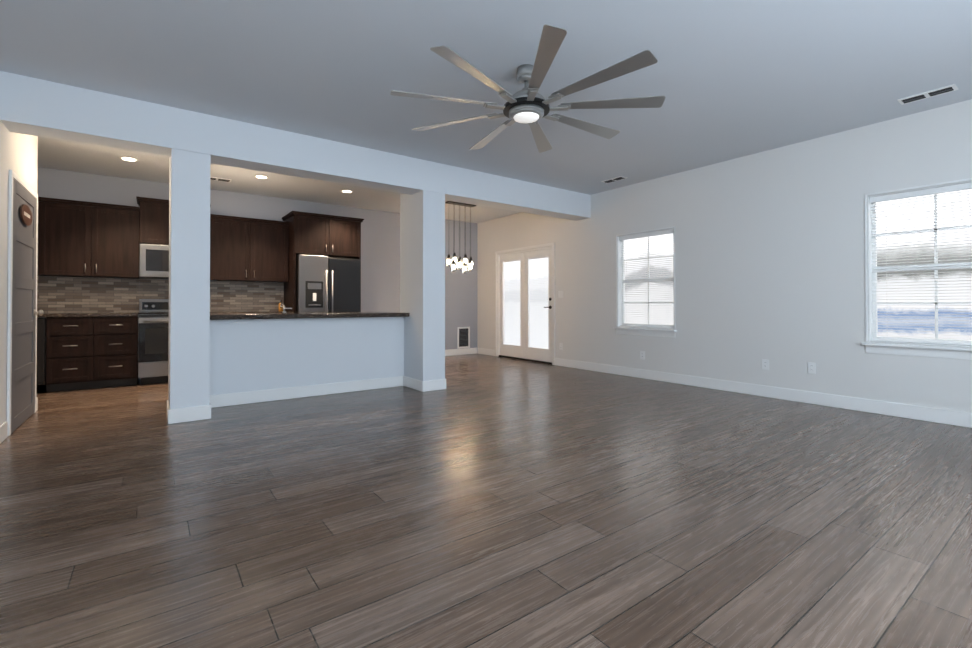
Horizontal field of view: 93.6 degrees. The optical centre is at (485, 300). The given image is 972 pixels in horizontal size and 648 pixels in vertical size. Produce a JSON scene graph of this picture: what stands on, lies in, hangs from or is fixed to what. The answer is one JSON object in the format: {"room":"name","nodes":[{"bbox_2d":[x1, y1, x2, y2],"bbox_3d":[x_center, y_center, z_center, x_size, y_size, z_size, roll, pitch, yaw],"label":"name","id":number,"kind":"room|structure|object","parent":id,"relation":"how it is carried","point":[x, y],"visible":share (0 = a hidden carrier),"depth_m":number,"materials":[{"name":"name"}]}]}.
{"room":"living room","nodes":[
{"label":"living room","id":0,"kind":"room"},
{"bbox_2d":[0,121,37,424],"bbox_3d":[-2.668,-0.338,0.923,1.390,2.740,7.700,0,-1,-36],"label":"wall","id":1,"kind":"structure","parent":0,"point":[19,154],"depth_m":3.52,"materials":[{"name":"white paint"}]},
{"bbox_2d":[0,421,6,442],"bbox_3d":[-1.761,0.968,0.868,0.021,0.124,6.558,0,-1,-36],"label":"baseboard","id":2,"kind":"structure","parent":1,"relation":"attached to","point":[3,428],"depth_m":3.43,"materials":[{"name":"white wood"}]},
{"bbox_2d":[7,169,43,435],"bbox_3d":[-3.986,0.016,3.981,0.082,2.080,1.004,0,-1,-36],"label":"pantry door","id":3,"kind":"structure","parent":1,"relation":"in","point":[22,322],"depth_m":3.88,"materials":[{"name":"white wood"}]},
{"bbox_2d":[20,205,31,225],"bbox_3d":[-3.981,-0.742,3.953,0.014,0.170,0.400,0,-1,-36],"label":"sign","id":4,"kind":"object","parent":3,"relation":"attached to","point":[26,214],"visible":1,"depth_m":3.92,"materials":[{"name":"brown"}]},
{"bbox_2d":[37,167,476,378],"bbox_3d":[-3.451,-0.284,7.319,7.980,2.740,0.160,0,-1,-36],"label":"wall","id":5,"kind":"structure","parent":0,"point":[380,261],"depth_m":8.19,"materials":[{"name":"grey paint"}]},
{"bbox_2d":[37,197,47,275],"bbox_3d":[-5.668,-0.762,5.390,0.716,0.902,0.348,0,-1,-36],"label":"upper cabinet","id":6,"kind":"object","parent":5,"relation":"attached to","point":[42,265],"depth_m":5.45,"materials":[{"name":"brown wood"}]},
{"bbox_2d":[48,200,139,279],"bbox_3d":[-5.067,-0.758,5.828,1.023,0.902,0.348,0,-1,-36],"label":"upper cabinet","id":7,"kind":"object","parent":5,"relation":"attached to","point":[94,241],"depth_m":5.72,"materials":[{"name":"brown wood"}]},
{"bbox_2d":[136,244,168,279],"bbox_3d":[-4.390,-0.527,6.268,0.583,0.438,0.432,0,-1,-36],"label":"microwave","id":8,"kind":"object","parent":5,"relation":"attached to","point":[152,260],"depth_m":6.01,"materials":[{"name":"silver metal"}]},
{"bbox_2d":[139,243,168,278],"bbox_3d":[-4.305,-0.525,6.302,0.760,0.440,0.477,0,-1,-36],"label":"microwave","id":9,"kind":"object","parent":5,"relation":"attached to","point":[153,257],"depth_m":6.02,"materials":[{"name":"grey metal"}]},
{"bbox_2d":[140,197,168,243],"bbox_3d":[-4.445,-1.039,6.232,0.447,0.572,0.432,0,-1,-36],"label":"upper cabinet","id":10,"kind":"object","parent":5,"relation":"attached to","point":[154,214],"depth_m":6.03,"materials":[{"name":"brown wood"}]},
{"bbox_2d":[37,276,283,312],"bbox_3d":[-4.860,-0.073,6.182,4.043,0.457,0.010,0,-1,-36],"label":"backsplash","id":11,"kind":"structure","parent":5,"relation":"attached to","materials":[{"name":"tile"}]},
{"bbox_2d":[210,216,287,283],"bbox_3d":[-3.597,-0.749,6.899,1.075,0.902,0.348,0,-1,-36],"label":"upper cabinet","id":12,"kind":"object","parent":5,"relation":"attached to","point":[244,251],"depth_m":6.75,"materials":[{"name":"brown wood"}]},
{"bbox_2d":[284,212,362,255],"bbox_3d":[-2.648,-1.014,7.402,1.040,0.602,0.658,0,-1,-36],"label":"upper cabinet","id":13,"kind":"object","parent":5,"relation":"attached to","point":[311,234],"depth_m":7.09,"materials":[{"name":"brown wood"}]},
{"bbox_2d":[445,348,475,355],"bbox_3d":[-1.232,1.036,8.811,2.618,0.124,0.021,0,-1,-36],"label":"baseboard","id":14,"kind":"structure","parent":5,"relation":"attached to","point":[449,352],"depth_m":9.33,"materials":[{"name":"white wood"}]},
{"bbox_2d":[457,327,469,348],"bbox_3d":[-0.458,0.754,9.383,0.300,0.440,0.012,0,-1,-36],"label":"air vent","id":15,"kind":"object","parent":5,"relation":"in","point":[463,337],"visible":1,"depth_m":9.38,"materials":[{"name":"white"}]},
{"bbox_2d":[209,317,403,394],"bbox_3d":[-1.944,0.631,5.192,2.156,0.875,0.120,0,-1,-36],"label":"wall","id":16,"kind":"structure","parent":0,"point":[246,355],"depth_m":5.04,"materials":[{"name":"white paint"}]},
{"bbox_2d":[204,396,215,419],"bbox_3d":[-2.608,0.998,4.287,0.021,0.124,0.477,0,-1,-36],"label":"baseboard","id":17,"kind":"structure","parent":16,"relation":"attached to","point":[212,403],"depth_m":4.09,"materials":[{"name":"white wood"}]},
{"bbox_2d":[209,376,403,406],"bbox_3d":[-1.903,1.005,5.133,2.120,0.124,0.013,0,-1,-36],"label":"baseboard","id":18,"kind":"structure","parent":16,"relation":"attached to","point":[229,399],"depth_m":5.04,"materials":[{"name":"white wood"}]},
{"bbox_2d":[210,312,409,319],"bbox_3d":[-2.097,0.169,5.406,2.152,0.048,0.960,0,-1,-36],"label":"countertop","id":19,"kind":"structure","parent":16,"relation":"on","point":[213,315],"depth_m":5.05,"materials":[{"name":"brown stone"}]},
{"bbox_2d":[280,303,291,312],"bbox_3d":[-2.325,0.082,5.295,0.110,0.120,0.180,0,-1,-36],"label":"faucet","id":20,"kind":"object","parent":19,"relation":"on","point":[281,304],"depth_m":5.23,"materials":[{"name":"silver metal"}]},
{"bbox_2d":[404,376,423,391],"bbox_3d":[-0.882,1.008,5.546,0.021,0.124,0.477,0,-1,-36],"label":"baseboard","id":21,"kind":"structure","parent":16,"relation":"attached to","point":[409,382],"depth_m":5.52,"materials":[{"name":"white wood"}]},
{"bbox_2d":[0,354,971,647],"bbox_3d":[-0.571,1.104,3.491,8.220,0.100,9.800,0,-1,-36],"label":"floor","id":22,"kind":"structure","parent":0,"point":[480,500],"depth_m":2.17,"materials":[{"name":"brown wood"}]},
{"bbox_2d":[36,312,47,392],"bbox_3d":[-5.512,0.615,5.292,0.667,0.903,0.670,0,-1,-36],"label":"base cabinet","id":23,"kind":"object","parent":22,"relation":"on","point":[42,320],"depth_m":5.25,"materials":[{"name":"black wood"}]},
{"bbox_2d":[36,317,45,392],"bbox_3d":[-5.495,0.631,5.318,0.600,0.873,0.648,0,-1,-36],"label":"dishwasher","id":24,"kind":"object","parent":23,"relation":"in","point":[41,321],"depth_m":5.24,"materials":[{"name":"black metal"}]},
{"bbox_2d":[48,312,95,391],"bbox_3d":[-5.073,0.618,5.613,0.421,0.903,0.670,0,-1,-36],"label":"base cabinet","id":25,"kind":"object","parent":22,"relation":"on","point":[71,335],"depth_m":5.40,"materials":[{"name":"brown wood"}]},
{"bbox_2d":[96,312,139,387],"bbox_3d":[-4.732,0.620,5.861,0.422,0.903,0.670,0,-1,-36],"label":"base cabinet","id":26,"kind":"object","parent":22,"relation":"on","point":[117,334],"depth_m":5.64,"materials":[{"name":"brown wood"}]},
{"bbox_2d":[138,300,168,384],"bbox_3d":[-4.227,0.533,6.186,0.766,1.083,0.718,0,-1,-36],"label":"range","id":27,"kind":"object","parent":22,"relation":"on","point":[153,315],"depth_m":5.84,"materials":[{"name":"silver metal"}]},
{"bbox_2d":[167,400,171,423],"bbox_3d":[-2.865,0.996,4.113,0.013,0.124,0.495,0,-1,-36],"label":"baseboard","id":28,"kind":"structure","parent":22,"relation":"on","point":[169,411],"depth_m":3.92,"materials":[{"name":"white wood"}]},
{"bbox_2d":[168,148,210,408],"bbox_3d":[-2.787,-0.309,4.277,0.290,2.738,0.619,0,-1,-36],"label":"column","id":29,"kind":"structure","parent":22,"relation":"on","point":[189,286],"depth_m":4.03,"materials":[{"name":"white paint"}]},
{"bbox_2d":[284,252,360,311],"bbox_3d":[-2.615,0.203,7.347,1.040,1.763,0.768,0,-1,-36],"label":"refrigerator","id":30,"kind":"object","parent":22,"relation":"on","point":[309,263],"depth_m":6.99,"materials":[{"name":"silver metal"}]},
{"bbox_2d":[296,254,360,312],"bbox_3d":[-2.590,0.193,7.316,0.958,1.763,0.809,0,-1,-36],"label":"refrigerator","id":31,"kind":"object","parent":22,"relation":"on","point":[324,282],"depth_m":7.02,"materials":[{"name":"grey metal"}]},
{"bbox_2d":[400,190,444,380],"bbox_3d":[-0.803,-0.296,5.723,0.300,2.738,0.619,0,-1,-36],"label":"column","id":32,"kind":"structure","parent":22,"relation":"on","point":[422,258],"depth_m":5.51,"materials":[{"name":"white paint"}]},
{"bbox_2d":[424,378,445,391],"bbox_3d":[-0.617,1.008,5.456,0.300,0.124,0.018,0,-1,-36],"label":"baseboard","id":33,"kind":"structure","parent":22,"relation":"on","point":[431,385],"depth_m":5.45,"materials":[{"name":"white wood"}]},
{"bbox_2d":[0,0,971,222],"bbox_3d":[-0.571,-1.736,3.515,8.220,0.100,9.800,0,-1,-36],"label":"ceiling","id":34,"kind":"structure","parent":0,"point":[730,79],"depth_m":3.36,"materials":[{"name":"white paint"}]},
{"bbox_2d":[119,156,137,161],"bbox_3d":[-4.190,-1.664,5.356,0.176,0.008,0.176,0,-1,-36],"label":"recessed light","id":35,"kind":"object","parent":34,"relation":"in","point":[126,158],"visible":1,"depth_m":5.33,"materials":[{"name":"white"}]},
{"bbox_2d":[210,177,231,181],"bbox_3d":[-3.657,-1.654,6.203,0.340,0.014,0.140,0,-1,-36],"label":"ceiling vent","id":36,"kind":"object","parent":34,"relation":"in","point":[220,179],"visible":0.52,"depth_m":6.21,"materials":[{"name":"white metal"}]},
{"bbox_2d":[254,175,268,178],"bbox_3d":[-3.006,-1.658,6.108,0.176,0.008,0.176,0,-1,-36],"label":"recessed light","id":37,"kind":"object","parent":34,"relation":"in","point":[261,176],"visible":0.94,"depth_m":6.08,"materials":[{"name":"white"}]},
{"bbox_2d":[0,71,590,220],"bbox_3d":[-1.052,-1.490,5.353,6.426,0.358,0.300,0,-1,-36],"label":"header beam","id":38,"kind":"structure","parent":34,"relation":"attached to","point":[41,108],"depth_m":4.31,"materials":[{"name":"white paint"}]},
{"bbox_2d":[341,190,352,192],"bbox_3d":[-2.097,-1.651,6.882,0.176,0.008,0.176,0,-1,-36],"label":"recessed light","id":39,"kind":"object","parent":34,"relation":"in","point":[347,191],"visible":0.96,"depth_m":6.87,"materials":[{"name":"white"}]},
{"bbox_2d":[445,201,475,273],"bbox_3d":[-0.422,-1.054,7.702,0.540,1.188,0.131,0,-1,-36],"label":"dining pendant light","id":40,"kind":"object","parent":34,"relation":"hanging from","point":[459,263],"visible":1,"depth_m":7.66,"materials":[{"name":"white glass"}]},
{"bbox_2d":[390,24,665,152],"bbox_3d":[0.309,-1.497,3.320,1.898,0.378,1.914,0,-1,-36],"label":"ceiling fan","id":41,"kind":"object","parent":34,"relation":"hanging from","point":[530,105],"visible":1,"depth_m":3.18,"materials":[{"name":"silver metal"}]},
{"bbox_2d":[601,176,627,182],"bbox_3d":[1.752,-1.654,6.236,0.140,0.014,0.340,0,-1,-36],"label":"ceiling vent","id":42,"kind":"object","parent":34,"relation":"in","point":[618,178],"visible":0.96,"depth_m":6.21,"materials":[{"name":"white metal"}]},
{"bbox_2d":[897,84,957,104],"bbox_3d":[3.590,-1.675,3.715,0.140,0.014,0.340,0,-1,-36],"label":"ceiling vent","id":43,"kind":"object","parent":34,"relation":"in","point":[930,93],"visible":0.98,"depth_m":3.70,"materials":[{"name":"white metal"}]},
{"bbox_2d":[477,99,971,412],"bbox_3d":[2.606,-0.296,5.918,0.160,2.740,9.560,0,-1,-36],"label":"wall","id":44,"kind":"structure","parent":0,"point":[770,255],"depth_m":5.08,"materials":[{"name":"white paint"}]},
{"bbox_2d":[476,348,494,355],"bbox_3d":[0.008,1.040,9.315,0.021,0.124,0.596,0,-1,-36],"label":"baseboard","id":45,"kind":"structure","parent":44,"relation":"attached to","point":[484,351],"depth_m":9.33,"materials":[{"name":"white wood"}]},
{"bbox_2d":[495,242,554,364],"bbox_3d":[0.737,0.054,8.451,0.183,2.080,1.664,0,-1,-36],"label":"french door","id":46,"kind":"structure","parent":44,"relation":"in","point":[524,350],"depth_m":8.40,"materials":[{"name":"white wood"}]},
{"bbox_2d":[640,351,644,359],"bbox_3d":[2.177,0.758,6.352,0.008,0.115,0.072,0,-1,-36],"label":"electrical outlet","id":47,"kind":"object","parent":44,"relation":"attached to","point":[642,354],"visible":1,"depth_m":6.35,"materials":[{"name":"white plastic"}]},
{"bbox_2d":[613,226,676,337],"bbox_3d":[2.236,-0.244,6.372,0.212,1.455,0.980,0,-1,-36],"label":"window","id":48,"kind":"structure","parent":44,"relation":"in","point":[661,330],"depth_m":6.40,"materials":[{"name":"white"}]},
{"bbox_2d":[555,358,971,427],"bbox_3d":[3.258,1.002,4.858,0.021,0.124,7.092,0,-1,-36],"label":"baseboard","id":49,"kind":"structure","parent":44,"relation":"attached to","point":[923,413],"depth_m":4.81,"materials":[{"name":"white wood"}]},
{"bbox_2d":[762,359,768,369],"bbox_3d":[3.108,0.707,5.075,0.008,0.115,0.072,0,-1,-36],"label":"electrical outlet","id":50,"kind":"object","parent":44,"relation":"attached to","point":[765,364],"visible":1,"depth_m":5.07,"materials":[{"name":"white plastic"}]},
{"bbox_2d":[807,362,815,373],"bbox_3d":[3.367,0.694,4.720,0.008,0.115,0.072,0,-1,-36],"label":"electrical outlet","id":51,"kind":"object","parent":44,"relation":"attached to","point":[811,366],"visible":1,"depth_m":4.72,"materials":[{"name":"white plastic"}]},
{"bbox_2d":[861,178,971,359],"bbox_3d":[3.952,-0.264,4.019,0.212,1.515,0.985,0,-1,-36],"label":"window","id":52,"kind":"structure","parent":44,"relation":"in","point":[906,348],"depth_m":4.11,"materials":[{"name":"white plastic"}]},
{"label":"outside","id":53,"kind":"structure","parent":0,"visible":0},
{"bbox_2d":[504,189,971,348],"bbox_3d":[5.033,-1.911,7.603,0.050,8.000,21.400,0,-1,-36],"label":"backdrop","id":54,"kind":"structure","parent":53,"point":[957,292],"depth_m":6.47,"materials":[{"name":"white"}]}
]}

